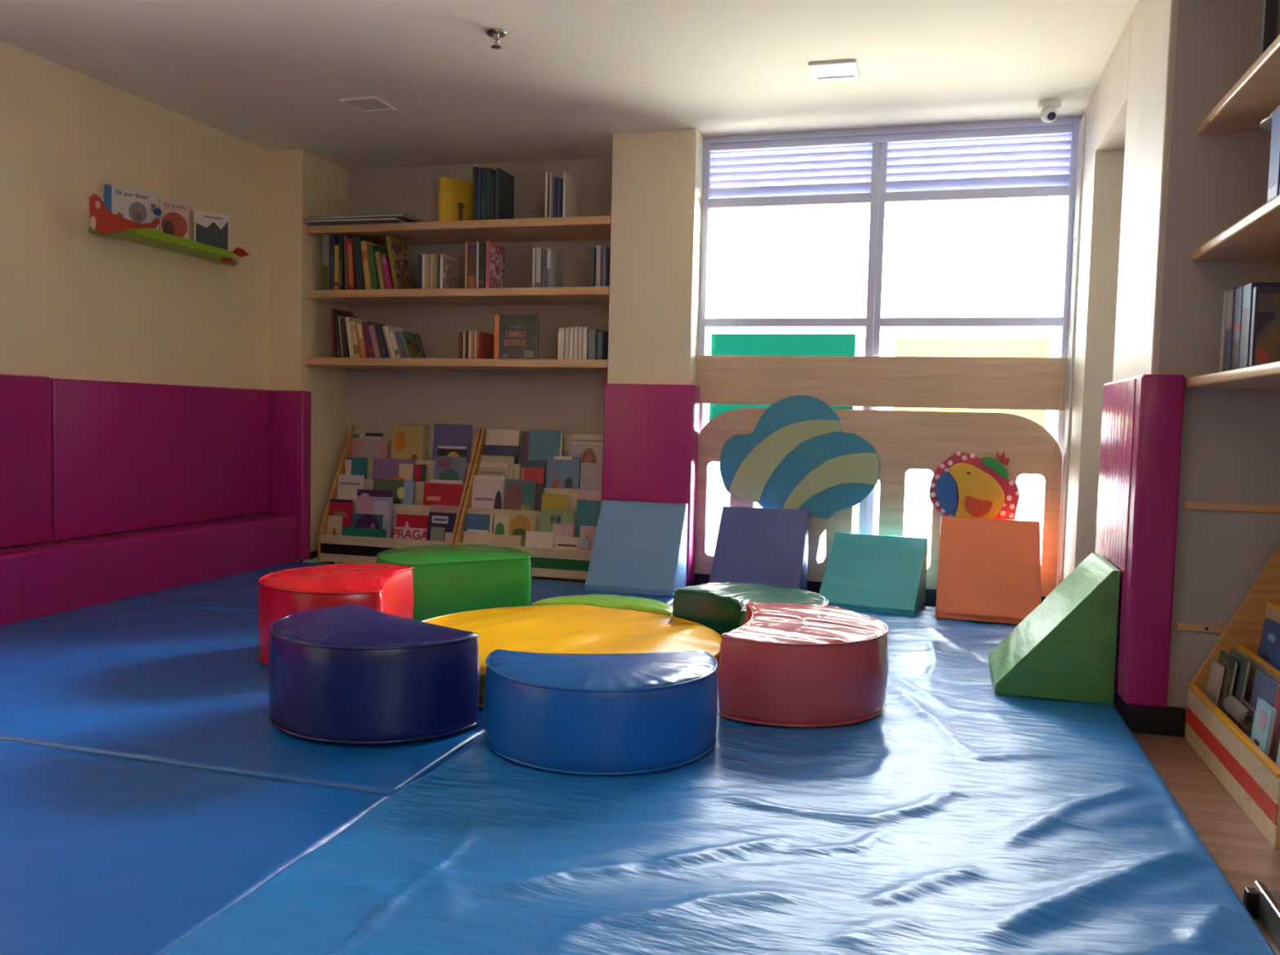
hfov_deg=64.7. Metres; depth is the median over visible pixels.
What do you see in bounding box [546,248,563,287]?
book
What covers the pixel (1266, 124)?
plastic basin
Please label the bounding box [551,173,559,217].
book
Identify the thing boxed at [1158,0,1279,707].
wall
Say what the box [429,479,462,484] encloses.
picture book
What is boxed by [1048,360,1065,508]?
pull cord
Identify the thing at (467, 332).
book
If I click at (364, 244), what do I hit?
book
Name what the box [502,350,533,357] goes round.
art
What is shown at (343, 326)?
book
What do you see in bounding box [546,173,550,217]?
book
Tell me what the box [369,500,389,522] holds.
art
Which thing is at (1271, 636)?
art
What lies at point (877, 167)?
window
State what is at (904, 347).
sheet
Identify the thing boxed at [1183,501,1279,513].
batten
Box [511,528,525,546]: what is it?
art
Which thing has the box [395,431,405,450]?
art
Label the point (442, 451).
picture book
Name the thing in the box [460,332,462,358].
book
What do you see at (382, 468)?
picture book
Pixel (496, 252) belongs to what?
picture
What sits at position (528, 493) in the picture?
art
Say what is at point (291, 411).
pad
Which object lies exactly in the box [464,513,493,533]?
picture book
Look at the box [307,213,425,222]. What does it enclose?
folder
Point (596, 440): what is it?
picture book
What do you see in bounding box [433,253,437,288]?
book
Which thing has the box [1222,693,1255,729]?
paper roll
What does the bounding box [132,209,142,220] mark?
art
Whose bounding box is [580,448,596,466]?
art
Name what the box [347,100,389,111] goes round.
diffuser
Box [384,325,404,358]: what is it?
book
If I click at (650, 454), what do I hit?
pad
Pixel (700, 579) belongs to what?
window
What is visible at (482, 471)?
picture book
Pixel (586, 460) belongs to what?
art
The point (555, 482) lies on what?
art
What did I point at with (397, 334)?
book
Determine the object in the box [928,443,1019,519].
wall decoration
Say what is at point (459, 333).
book
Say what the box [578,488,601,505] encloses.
picture book
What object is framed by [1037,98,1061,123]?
security camera
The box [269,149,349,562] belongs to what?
wall
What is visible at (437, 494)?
picture book
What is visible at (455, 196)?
book
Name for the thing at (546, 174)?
book
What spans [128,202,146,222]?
art
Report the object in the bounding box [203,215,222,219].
art
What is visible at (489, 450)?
picture book
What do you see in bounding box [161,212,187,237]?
art
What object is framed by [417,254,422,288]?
book
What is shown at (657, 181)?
wall column
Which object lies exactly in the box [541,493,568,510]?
picture book
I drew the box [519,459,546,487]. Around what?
picture book
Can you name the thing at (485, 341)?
book
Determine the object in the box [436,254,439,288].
book
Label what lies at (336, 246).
book
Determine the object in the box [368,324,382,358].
book
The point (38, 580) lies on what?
bench
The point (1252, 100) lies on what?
wall shelf
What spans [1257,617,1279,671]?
picture book
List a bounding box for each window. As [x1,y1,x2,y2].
[690,573,1046,606]
[697,116,1080,534]
[709,479,1044,568]
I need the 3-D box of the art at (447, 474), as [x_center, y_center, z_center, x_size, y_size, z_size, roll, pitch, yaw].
[-1.159,0.032,6.122,0.143,0.168,0.001,2,-3,16]
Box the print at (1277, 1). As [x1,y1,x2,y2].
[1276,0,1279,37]
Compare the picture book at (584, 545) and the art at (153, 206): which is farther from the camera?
the picture book at (584, 545)
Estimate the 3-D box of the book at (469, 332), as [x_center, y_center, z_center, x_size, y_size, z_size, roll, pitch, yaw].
[-0.952,-0.766,5.902,0.020,0.161,0.187,2,4,16]
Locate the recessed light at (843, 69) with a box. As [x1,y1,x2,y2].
[808,59,859,80]
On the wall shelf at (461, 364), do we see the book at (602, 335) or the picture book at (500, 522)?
the book at (602, 335)
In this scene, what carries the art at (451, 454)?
attached to the picture book at (442, 451)
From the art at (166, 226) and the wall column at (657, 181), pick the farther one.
the wall column at (657, 181)
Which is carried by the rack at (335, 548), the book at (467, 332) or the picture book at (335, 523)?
the picture book at (335, 523)
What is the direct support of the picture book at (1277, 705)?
on the rack at (1250, 776)
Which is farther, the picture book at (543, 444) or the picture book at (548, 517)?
the picture book at (543, 444)
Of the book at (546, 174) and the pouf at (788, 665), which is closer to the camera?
the pouf at (788, 665)
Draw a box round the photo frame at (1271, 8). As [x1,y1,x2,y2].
[1260,0,1279,55]
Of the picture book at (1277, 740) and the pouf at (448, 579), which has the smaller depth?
the picture book at (1277, 740)
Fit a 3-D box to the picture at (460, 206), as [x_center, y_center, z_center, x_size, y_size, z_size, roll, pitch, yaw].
[-1.041,-1.542,5.869,0.044,0.112,0.001,-1,4,-38]
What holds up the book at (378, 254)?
on the wall shelf at (565, 295)
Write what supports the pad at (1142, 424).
attached to the wall pillar at (1153, 27)
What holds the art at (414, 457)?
attached to the picture book at (407, 441)
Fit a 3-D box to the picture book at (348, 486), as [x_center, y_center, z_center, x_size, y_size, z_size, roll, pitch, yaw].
[-1.791,0.137,6.232,0.179,0.308,0.042,2,4,16]
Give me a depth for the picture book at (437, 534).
5.96 m
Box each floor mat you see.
[0,600,485,794]
[0,739,391,954]
[115,561,674,613]
[158,602,1276,954]
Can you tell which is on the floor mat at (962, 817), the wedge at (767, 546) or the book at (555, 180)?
the wedge at (767, 546)
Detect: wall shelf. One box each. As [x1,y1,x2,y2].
[306,215,611,245]
[306,286,609,306]
[306,357,608,372]
[1184,360,1279,389]
[1190,194,1279,262]
[1197,34,1279,134]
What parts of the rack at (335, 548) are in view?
panel, panel, panel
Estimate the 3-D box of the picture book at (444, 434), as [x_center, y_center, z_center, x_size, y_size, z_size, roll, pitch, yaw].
[-1.163,-0.143,6.217,0.248,0.368,0.049,2,4,16]
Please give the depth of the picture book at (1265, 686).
2.75 m
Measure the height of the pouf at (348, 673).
0.282 m
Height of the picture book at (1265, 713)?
0.225 m
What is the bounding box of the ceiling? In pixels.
[0,0,1138,170]
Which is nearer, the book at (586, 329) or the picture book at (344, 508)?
the book at (586, 329)
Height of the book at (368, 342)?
0.218 m
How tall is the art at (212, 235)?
0.167 m
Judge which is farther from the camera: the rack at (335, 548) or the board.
the rack at (335, 548)
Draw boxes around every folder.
[302,217,408,225]
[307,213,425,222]
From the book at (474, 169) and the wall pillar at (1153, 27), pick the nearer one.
the wall pillar at (1153, 27)
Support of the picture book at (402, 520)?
on the rack at (335, 548)
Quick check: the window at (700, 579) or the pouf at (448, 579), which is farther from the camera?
the window at (700, 579)
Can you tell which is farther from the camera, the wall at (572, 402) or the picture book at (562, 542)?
the wall at (572, 402)
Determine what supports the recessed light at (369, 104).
in the ceiling
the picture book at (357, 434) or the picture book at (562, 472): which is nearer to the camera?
the picture book at (562, 472)
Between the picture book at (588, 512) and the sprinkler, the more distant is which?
the picture book at (588, 512)
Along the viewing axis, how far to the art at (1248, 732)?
2.79 m
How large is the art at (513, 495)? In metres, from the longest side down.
0.194 x 0.114 x 0.001 m
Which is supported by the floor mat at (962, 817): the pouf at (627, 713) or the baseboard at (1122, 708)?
the pouf at (627, 713)
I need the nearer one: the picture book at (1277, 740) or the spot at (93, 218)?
the picture book at (1277, 740)
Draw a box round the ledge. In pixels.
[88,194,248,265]
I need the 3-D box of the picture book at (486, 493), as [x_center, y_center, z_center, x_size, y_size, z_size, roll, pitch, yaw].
[-0.908,0.169,5.978,0.196,0.316,0.044,2,4,16]
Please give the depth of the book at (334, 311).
6.06 m
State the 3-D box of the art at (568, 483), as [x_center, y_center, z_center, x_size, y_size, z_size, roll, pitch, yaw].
[-0.420,0.039,5.911,0.045,0.073,0.001,2,-3,16]
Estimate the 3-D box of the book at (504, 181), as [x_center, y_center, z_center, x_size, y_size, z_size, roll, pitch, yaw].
[-0.780,-1.607,5.826,0.020,0.300,0.215,2,4,16]
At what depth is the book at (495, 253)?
5.82 m
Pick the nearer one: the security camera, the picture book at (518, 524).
the security camera
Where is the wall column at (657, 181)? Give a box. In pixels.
[607,128,719,586]
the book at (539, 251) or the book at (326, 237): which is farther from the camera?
the book at (326, 237)
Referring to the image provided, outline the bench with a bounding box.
[0,513,297,625]
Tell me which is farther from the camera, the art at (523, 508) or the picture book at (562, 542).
the art at (523, 508)
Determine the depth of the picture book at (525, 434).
6.08 m
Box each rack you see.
[317,424,482,564]
[454,428,601,579]
[1185,542,1279,849]
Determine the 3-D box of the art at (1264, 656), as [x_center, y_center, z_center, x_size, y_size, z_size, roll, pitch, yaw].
[1.791,0.565,2.910,0.002,0.117,0.100,10,6,15]
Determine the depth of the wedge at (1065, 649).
3.34 m
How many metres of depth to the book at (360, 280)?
5.98 m
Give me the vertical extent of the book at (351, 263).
0.307 m
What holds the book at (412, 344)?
on the wall shelf at (461, 364)
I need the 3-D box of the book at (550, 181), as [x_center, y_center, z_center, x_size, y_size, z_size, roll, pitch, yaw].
[-0.473,-1.572,5.723,0.007,0.258,0.199,2,4,16]
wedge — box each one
[584,499,688,596]
[709,506,809,591]
[818,532,928,616]
[935,515,1041,624]
[988,552,1120,704]
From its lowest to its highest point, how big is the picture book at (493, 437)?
0.346 m
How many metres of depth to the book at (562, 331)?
5.65 m
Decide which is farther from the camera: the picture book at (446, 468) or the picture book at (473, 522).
the picture book at (446, 468)
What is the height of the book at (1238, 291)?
0.244 m
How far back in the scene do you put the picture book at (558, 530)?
5.76 m
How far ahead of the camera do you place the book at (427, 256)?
5.86 m
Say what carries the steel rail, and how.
on the floor
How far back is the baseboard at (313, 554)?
6.18 m
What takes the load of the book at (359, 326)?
on the wall shelf at (461, 364)
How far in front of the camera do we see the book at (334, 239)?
6.03 m
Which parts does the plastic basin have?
bowl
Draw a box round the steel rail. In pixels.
[1243,880,1279,950]
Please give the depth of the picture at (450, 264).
5.93 m
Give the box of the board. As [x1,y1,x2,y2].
[696,355,1067,410]
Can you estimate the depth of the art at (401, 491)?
6.14 m
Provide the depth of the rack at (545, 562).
5.85 m
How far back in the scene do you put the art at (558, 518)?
5.78 m
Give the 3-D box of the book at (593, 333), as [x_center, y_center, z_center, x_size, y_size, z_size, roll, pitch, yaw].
[-0.244,-0.742,5.685,0.041,0.172,0.170,2,4,16]
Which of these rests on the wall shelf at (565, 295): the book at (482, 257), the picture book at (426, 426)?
the book at (482, 257)
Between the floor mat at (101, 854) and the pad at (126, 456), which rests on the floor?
the floor mat at (101, 854)
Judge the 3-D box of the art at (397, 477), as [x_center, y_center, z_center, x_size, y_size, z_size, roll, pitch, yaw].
[-1.488,0.067,6.213,0.200,0.140,0.001,2,-3,16]
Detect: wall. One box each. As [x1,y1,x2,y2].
[0,40,270,550]
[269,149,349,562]
[347,156,612,435]
[1062,14,1131,580]
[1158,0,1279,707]
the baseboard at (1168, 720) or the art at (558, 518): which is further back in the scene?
the art at (558, 518)
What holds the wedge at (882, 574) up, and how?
on the floor mat at (962, 817)
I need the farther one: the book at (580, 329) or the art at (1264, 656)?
the book at (580, 329)
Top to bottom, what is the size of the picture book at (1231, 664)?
0.249 m
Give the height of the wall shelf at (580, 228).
0.045 m
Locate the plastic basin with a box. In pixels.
[1260,105,1279,131]
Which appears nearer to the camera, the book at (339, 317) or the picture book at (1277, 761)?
the picture book at (1277, 761)
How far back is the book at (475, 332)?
5.80 m
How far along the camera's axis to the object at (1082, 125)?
4.91 m
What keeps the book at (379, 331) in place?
on the wall shelf at (461, 364)
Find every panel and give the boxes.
[694,395,1062,596]
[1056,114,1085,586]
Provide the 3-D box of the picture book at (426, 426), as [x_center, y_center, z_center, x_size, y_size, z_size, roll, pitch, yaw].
[-1.430,-0.150,6.293,0.217,0.362,0.049,2,4,16]
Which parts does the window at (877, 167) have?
louvre frame, louvre frame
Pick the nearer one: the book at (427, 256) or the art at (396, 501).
the book at (427, 256)
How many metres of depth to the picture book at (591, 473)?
5.88 m
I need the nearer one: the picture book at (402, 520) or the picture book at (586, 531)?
the picture book at (586, 531)
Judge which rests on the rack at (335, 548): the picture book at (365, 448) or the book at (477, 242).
the picture book at (365, 448)
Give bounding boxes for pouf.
[257,563,413,666]
[268,604,479,744]
[376,544,531,621]
[422,604,722,708]
[483,648,718,775]
[531,594,672,616]
[672,582,828,635]
[718,601,888,727]
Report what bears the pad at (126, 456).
attached to the wall at (76, 303)
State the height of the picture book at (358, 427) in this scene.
0.355 m
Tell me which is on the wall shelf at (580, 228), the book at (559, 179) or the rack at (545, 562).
the book at (559, 179)
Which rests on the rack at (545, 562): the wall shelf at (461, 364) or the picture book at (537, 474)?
the picture book at (537, 474)
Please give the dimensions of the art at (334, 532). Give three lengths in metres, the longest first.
0.083 x 0.025 x 0.001 m
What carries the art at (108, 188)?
attached to the picture book at (136, 206)
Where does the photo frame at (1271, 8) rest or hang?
on the wall shelf at (1252, 100)
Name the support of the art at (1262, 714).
attached to the picture book at (1265, 713)
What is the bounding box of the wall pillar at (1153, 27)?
[1112,0,1186,735]
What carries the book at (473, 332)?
on the wall shelf at (461, 364)
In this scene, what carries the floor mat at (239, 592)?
on the floor
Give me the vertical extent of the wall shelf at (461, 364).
0.045 m
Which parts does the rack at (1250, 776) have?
panel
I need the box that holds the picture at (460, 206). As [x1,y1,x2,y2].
[457,202,464,220]
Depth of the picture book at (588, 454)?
5.96 m
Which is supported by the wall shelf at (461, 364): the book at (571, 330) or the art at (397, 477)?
the book at (571, 330)
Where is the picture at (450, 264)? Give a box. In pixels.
[443,257,457,288]
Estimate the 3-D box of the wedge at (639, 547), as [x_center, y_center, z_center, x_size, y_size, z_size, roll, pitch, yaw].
[-0.016,0.361,5.295,0.468,0.447,0.315,2,4,15]
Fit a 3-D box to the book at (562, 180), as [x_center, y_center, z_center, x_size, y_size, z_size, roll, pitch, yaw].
[-0.406,-1.553,5.716,0.012,0.224,0.211,2,4,16]
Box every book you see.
[102,184,158,231]
[159,197,189,239]
[192,209,229,250]
[322,234,329,289]
[326,515,342,535]
[328,498,352,530]
[329,234,338,289]
[331,308,352,357]
[333,244,338,289]
[334,313,356,357]
[336,474,364,502]
[337,315,346,357]
[338,234,345,289]
[339,317,350,357]
[342,526,386,537]
[343,235,352,289]
[343,459,351,475]
[345,316,366,357]
[346,238,356,289]
[346,457,367,479]
[350,320,361,357]
[351,439,388,458]
[351,513,383,528]
[352,236,378,289]
[353,431,384,439]
[355,423,379,431]
[355,488,393,537]
[356,322,368,357]
[360,240,382,289]
[361,321,384,357]
[368,244,388,289]
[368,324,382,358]
[371,457,415,479]
[373,478,414,504]
[374,251,388,288]
[374,324,396,358]
[380,255,394,288]
[382,325,391,358]
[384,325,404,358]
[386,235,413,288]
[389,330,402,358]
[391,425,424,460]
[391,526,428,540]
[395,331,407,358]
[395,514,428,540]
[396,423,428,460]
[399,330,426,358]
[414,464,426,481]
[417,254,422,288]
[422,253,426,288]
[422,482,463,506]
[425,254,430,288]
[426,511,456,541]
[429,253,433,288]
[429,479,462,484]
[429,504,457,515]
[430,526,444,541]
[431,423,471,462]
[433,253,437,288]
[433,456,466,484]
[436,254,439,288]
[437,444,466,457]
[438,177,472,221]
[440,253,457,288]
[444,532,452,542]
[457,332,460,358]
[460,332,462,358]
[462,331,466,358]
[462,531,494,544]
[464,241,467,288]
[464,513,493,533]
[466,331,468,358]
[467,242,476,288]
[468,331,471,358]
[471,331,474,358]
[471,478,503,509]
[472,166,478,220]
[473,475,505,509]
[474,331,488,358]
[475,241,479,288]
[476,168,481,220]
[476,331,493,359]
[477,466,506,484]
[478,241,485,288]
[479,462,509,485]
[480,455,514,479]
[481,167,486,219]
[483,444,519,463]
[484,429,519,445]
[485,168,495,219]
[485,241,504,288]
[490,173,495,219]
[493,514,509,534]
[493,533,521,546]
[494,168,514,219]
[494,314,538,359]
[504,479,536,511]
[507,514,536,546]
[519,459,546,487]
[520,431,529,462]
[520,466,544,483]
[524,530,552,548]
[528,429,563,461]
[532,248,536,287]
[534,483,543,511]
[535,248,544,287]
[539,509,574,532]
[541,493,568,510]
[542,249,546,287]
[544,173,549,217]
[545,456,580,488]
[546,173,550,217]
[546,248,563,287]
[549,173,552,217]
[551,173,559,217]
[551,523,574,548]
[552,177,558,217]
[555,536,579,550]
[557,177,561,217]
[557,328,565,359]
[560,178,563,217]
[562,172,577,217]
[564,327,570,359]
[567,444,603,466]
[568,327,574,359]
[572,434,603,446]
[573,326,579,359]
[575,499,600,537]
[577,326,584,359]
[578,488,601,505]
[578,525,596,551]
[579,462,602,489]
[580,537,589,550]
[582,326,595,359]
[587,328,599,359]
[590,246,596,286]
[595,245,602,286]
[596,330,608,359]
[601,245,610,286]
[1205,659,1225,706]
[1217,650,1238,715]
[1219,291,1227,372]
[1222,287,1239,371]
[1227,648,1251,726]
[1231,286,1243,369]
[1238,282,1279,368]
[1244,668,1279,738]
[1248,286,1279,366]
[1250,697,1276,756]
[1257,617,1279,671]
[1266,106,1279,202]
[1268,688,1279,760]
[1272,720,1279,764]
[1275,742,1279,768]
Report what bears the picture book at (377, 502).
on the rack at (335, 548)
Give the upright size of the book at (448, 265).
0.205 m
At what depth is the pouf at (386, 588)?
3.55 m
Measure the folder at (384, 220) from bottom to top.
0.017 m
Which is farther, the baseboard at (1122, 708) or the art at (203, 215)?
the art at (203, 215)
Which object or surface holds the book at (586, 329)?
on the wall shelf at (461, 364)
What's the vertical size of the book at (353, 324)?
0.221 m
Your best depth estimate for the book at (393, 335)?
5.95 m
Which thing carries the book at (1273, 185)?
on the wall shelf at (1256, 236)
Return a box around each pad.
[0,374,53,548]
[51,378,271,541]
[265,390,311,559]
[601,383,699,586]
[1094,374,1185,707]
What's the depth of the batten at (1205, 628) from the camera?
3.11 m
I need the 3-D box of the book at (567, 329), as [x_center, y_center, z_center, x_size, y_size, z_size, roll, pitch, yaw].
[-0.385,-0.754,5.726,0.022,0.184,0.170,2,4,16]
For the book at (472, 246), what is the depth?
5.79 m
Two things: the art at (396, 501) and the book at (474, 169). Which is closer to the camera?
the book at (474, 169)
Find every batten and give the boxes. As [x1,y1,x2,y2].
[1176,622,1226,633]
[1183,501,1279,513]
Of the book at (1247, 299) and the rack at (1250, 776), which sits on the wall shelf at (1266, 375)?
the book at (1247, 299)
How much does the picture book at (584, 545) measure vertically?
0.193 m
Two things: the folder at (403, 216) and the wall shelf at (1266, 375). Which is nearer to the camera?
the wall shelf at (1266, 375)
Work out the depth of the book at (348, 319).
6.03 m
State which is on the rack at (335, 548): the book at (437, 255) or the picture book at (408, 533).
the picture book at (408, 533)
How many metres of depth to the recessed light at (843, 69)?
4.36 m
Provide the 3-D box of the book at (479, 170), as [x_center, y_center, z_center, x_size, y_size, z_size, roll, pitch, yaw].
[-0.889,-1.613,5.848,0.023,0.304,0.199,2,4,16]
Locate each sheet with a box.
[708,333,855,421]
[893,337,1048,427]
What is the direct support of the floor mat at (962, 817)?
on the floor
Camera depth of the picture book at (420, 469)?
6.18 m
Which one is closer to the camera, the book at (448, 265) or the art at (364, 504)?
the book at (448, 265)
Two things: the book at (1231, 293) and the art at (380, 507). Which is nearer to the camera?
the book at (1231, 293)
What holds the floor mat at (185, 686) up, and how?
on the floor
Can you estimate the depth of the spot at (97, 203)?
4.55 m
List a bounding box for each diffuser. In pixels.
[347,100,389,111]
[814,64,853,78]
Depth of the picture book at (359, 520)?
6.10 m
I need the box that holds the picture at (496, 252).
[489,245,503,288]
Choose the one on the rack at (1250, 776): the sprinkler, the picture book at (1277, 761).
the picture book at (1277, 761)
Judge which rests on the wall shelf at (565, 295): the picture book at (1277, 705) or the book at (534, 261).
the book at (534, 261)
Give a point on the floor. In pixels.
(1242, 853)
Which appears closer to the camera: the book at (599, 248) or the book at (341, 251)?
the book at (599, 248)
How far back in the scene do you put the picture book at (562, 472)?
5.92 m
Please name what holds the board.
attached to the window at (877, 167)
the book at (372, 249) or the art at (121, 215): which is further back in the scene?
the book at (372, 249)
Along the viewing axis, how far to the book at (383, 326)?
5.96 m
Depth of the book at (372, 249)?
5.96 m
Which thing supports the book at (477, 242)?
on the wall shelf at (565, 295)
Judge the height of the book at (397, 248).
0.318 m
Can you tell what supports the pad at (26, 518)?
attached to the wall at (76, 303)
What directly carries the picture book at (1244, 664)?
on the rack at (1250, 776)
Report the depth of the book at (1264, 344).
2.69 m
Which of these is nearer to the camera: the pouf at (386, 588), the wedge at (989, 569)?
the pouf at (386, 588)
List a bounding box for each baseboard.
[299,550,328,563]
[1113,688,1128,724]
[1127,704,1185,737]
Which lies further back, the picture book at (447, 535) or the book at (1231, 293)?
the picture book at (447, 535)
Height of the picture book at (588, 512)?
0.402 m
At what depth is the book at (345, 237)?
6.00 m
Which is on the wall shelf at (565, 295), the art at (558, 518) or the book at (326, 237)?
the book at (326, 237)
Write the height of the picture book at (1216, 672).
0.220 m
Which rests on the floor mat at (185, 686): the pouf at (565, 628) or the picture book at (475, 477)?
the pouf at (565, 628)
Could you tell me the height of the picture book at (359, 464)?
0.278 m
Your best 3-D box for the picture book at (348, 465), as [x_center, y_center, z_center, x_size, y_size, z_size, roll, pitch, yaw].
[-1.831,0.019,6.317,0.044,0.261,0.038,2,4,16]
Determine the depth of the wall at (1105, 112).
4.49 m
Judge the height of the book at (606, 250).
0.230 m
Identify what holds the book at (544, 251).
on the wall shelf at (565, 295)
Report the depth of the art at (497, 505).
5.96 m
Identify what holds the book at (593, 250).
on the wall shelf at (565, 295)
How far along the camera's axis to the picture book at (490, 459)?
6.06 m
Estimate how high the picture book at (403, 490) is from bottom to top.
0.290 m
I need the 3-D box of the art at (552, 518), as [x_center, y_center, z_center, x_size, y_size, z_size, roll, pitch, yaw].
[-0.501,0.241,5.790,0.030,0.058,0.001,2,-3,16]
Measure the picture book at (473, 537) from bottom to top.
0.190 m
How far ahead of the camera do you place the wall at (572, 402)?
6.23 m
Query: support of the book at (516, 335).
on the wall shelf at (461, 364)
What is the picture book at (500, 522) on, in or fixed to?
on the rack at (545, 562)
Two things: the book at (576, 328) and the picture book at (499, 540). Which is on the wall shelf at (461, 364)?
the book at (576, 328)
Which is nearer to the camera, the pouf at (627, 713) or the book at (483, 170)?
the pouf at (627, 713)
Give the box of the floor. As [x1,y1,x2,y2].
[321,561,1279,954]
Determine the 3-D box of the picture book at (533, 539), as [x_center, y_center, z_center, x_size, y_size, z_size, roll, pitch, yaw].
[-0.582,0.416,5.784,0.164,0.212,0.032,2,4,16]
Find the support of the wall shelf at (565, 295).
attached to the wall at (572, 402)
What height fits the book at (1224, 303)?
0.251 m
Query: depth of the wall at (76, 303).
4.90 m
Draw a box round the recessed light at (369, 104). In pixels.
[339,96,396,112]
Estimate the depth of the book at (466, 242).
5.79 m
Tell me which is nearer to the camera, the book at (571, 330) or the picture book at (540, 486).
the book at (571, 330)
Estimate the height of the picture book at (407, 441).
0.353 m
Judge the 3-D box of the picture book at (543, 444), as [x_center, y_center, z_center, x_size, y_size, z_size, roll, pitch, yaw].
[-0.570,-0.109,6.035,0.213,0.351,0.048,2,4,16]
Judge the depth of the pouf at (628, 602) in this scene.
4.26 m
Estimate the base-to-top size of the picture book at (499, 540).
0.182 m
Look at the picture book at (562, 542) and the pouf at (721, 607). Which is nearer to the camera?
the pouf at (721, 607)
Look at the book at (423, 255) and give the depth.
5.87 m
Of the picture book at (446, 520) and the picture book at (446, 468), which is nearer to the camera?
the picture book at (446, 520)
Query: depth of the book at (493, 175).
5.72 m
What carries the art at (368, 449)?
attached to the picture book at (365, 448)
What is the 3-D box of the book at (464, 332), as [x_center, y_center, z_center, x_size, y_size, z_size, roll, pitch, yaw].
[-0.988,-0.768,5.909,0.014,0.161,0.187,2,4,16]
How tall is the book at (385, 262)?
0.207 m
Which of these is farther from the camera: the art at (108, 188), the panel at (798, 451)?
the panel at (798, 451)
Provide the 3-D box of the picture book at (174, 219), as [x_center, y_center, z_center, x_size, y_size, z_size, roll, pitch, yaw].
[-2.381,-1.305,5.164,0.014,0.222,0.145,5,5,44]
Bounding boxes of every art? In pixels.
[104,184,111,213]
[115,213,124,217]
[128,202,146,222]
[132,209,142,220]
[151,203,156,212]
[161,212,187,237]
[163,221,174,235]
[195,222,227,249]
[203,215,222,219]
[332,527,336,534]
[344,459,350,474]
[355,493,372,514]
[358,441,379,458]
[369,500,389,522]
[369,523,375,528]
[390,476,406,479]
[392,498,400,503]
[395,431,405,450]
[396,487,404,498]
[410,454,417,460]
[438,469,459,480]
[446,451,459,457]
[493,490,502,509]
[494,522,504,534]
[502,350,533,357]
[504,482,522,510]
[509,515,530,540]
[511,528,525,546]
[520,502,531,511]
[523,483,533,507]
[550,514,555,524]
[552,477,559,488]
[555,515,560,524]
[564,478,572,488]
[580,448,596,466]
[584,454,592,462]
[1245,728,1252,738]
[1253,737,1259,746]
[1257,710,1266,729]
[1260,653,1268,662]
[1267,632,1275,643]
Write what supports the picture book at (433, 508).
on the rack at (335, 548)
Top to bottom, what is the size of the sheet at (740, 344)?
0.490 m
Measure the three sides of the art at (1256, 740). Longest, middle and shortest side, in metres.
0.034 x 0.014 x 0.001 m
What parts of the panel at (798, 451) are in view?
tree crown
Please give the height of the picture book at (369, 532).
0.172 m
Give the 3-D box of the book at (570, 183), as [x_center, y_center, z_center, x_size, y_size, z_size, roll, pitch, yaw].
[-0.394,-1.569,5.701,0.011,0.258,0.198,2,4,16]
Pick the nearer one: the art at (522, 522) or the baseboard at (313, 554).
the art at (522, 522)
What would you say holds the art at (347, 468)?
attached to the picture book at (348, 465)
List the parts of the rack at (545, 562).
panel, panel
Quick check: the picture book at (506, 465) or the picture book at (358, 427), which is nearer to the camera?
the picture book at (506, 465)
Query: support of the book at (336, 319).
on the wall shelf at (461, 364)
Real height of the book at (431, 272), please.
0.206 m
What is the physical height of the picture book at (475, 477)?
0.335 m
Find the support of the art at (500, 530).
attached to the picture book at (500, 522)
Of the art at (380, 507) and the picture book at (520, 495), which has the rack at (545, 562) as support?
the picture book at (520, 495)
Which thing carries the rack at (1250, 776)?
on the floor
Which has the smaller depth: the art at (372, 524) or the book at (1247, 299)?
the book at (1247, 299)
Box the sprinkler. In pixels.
[485,28,506,48]
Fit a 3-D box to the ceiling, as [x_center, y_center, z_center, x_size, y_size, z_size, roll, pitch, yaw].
[-0.636,-1.737,2.255,5.400,0.120,7.650,2,4,16]
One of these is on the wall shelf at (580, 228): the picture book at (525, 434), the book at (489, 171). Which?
the book at (489, 171)
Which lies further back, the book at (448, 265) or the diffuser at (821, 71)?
the book at (448, 265)

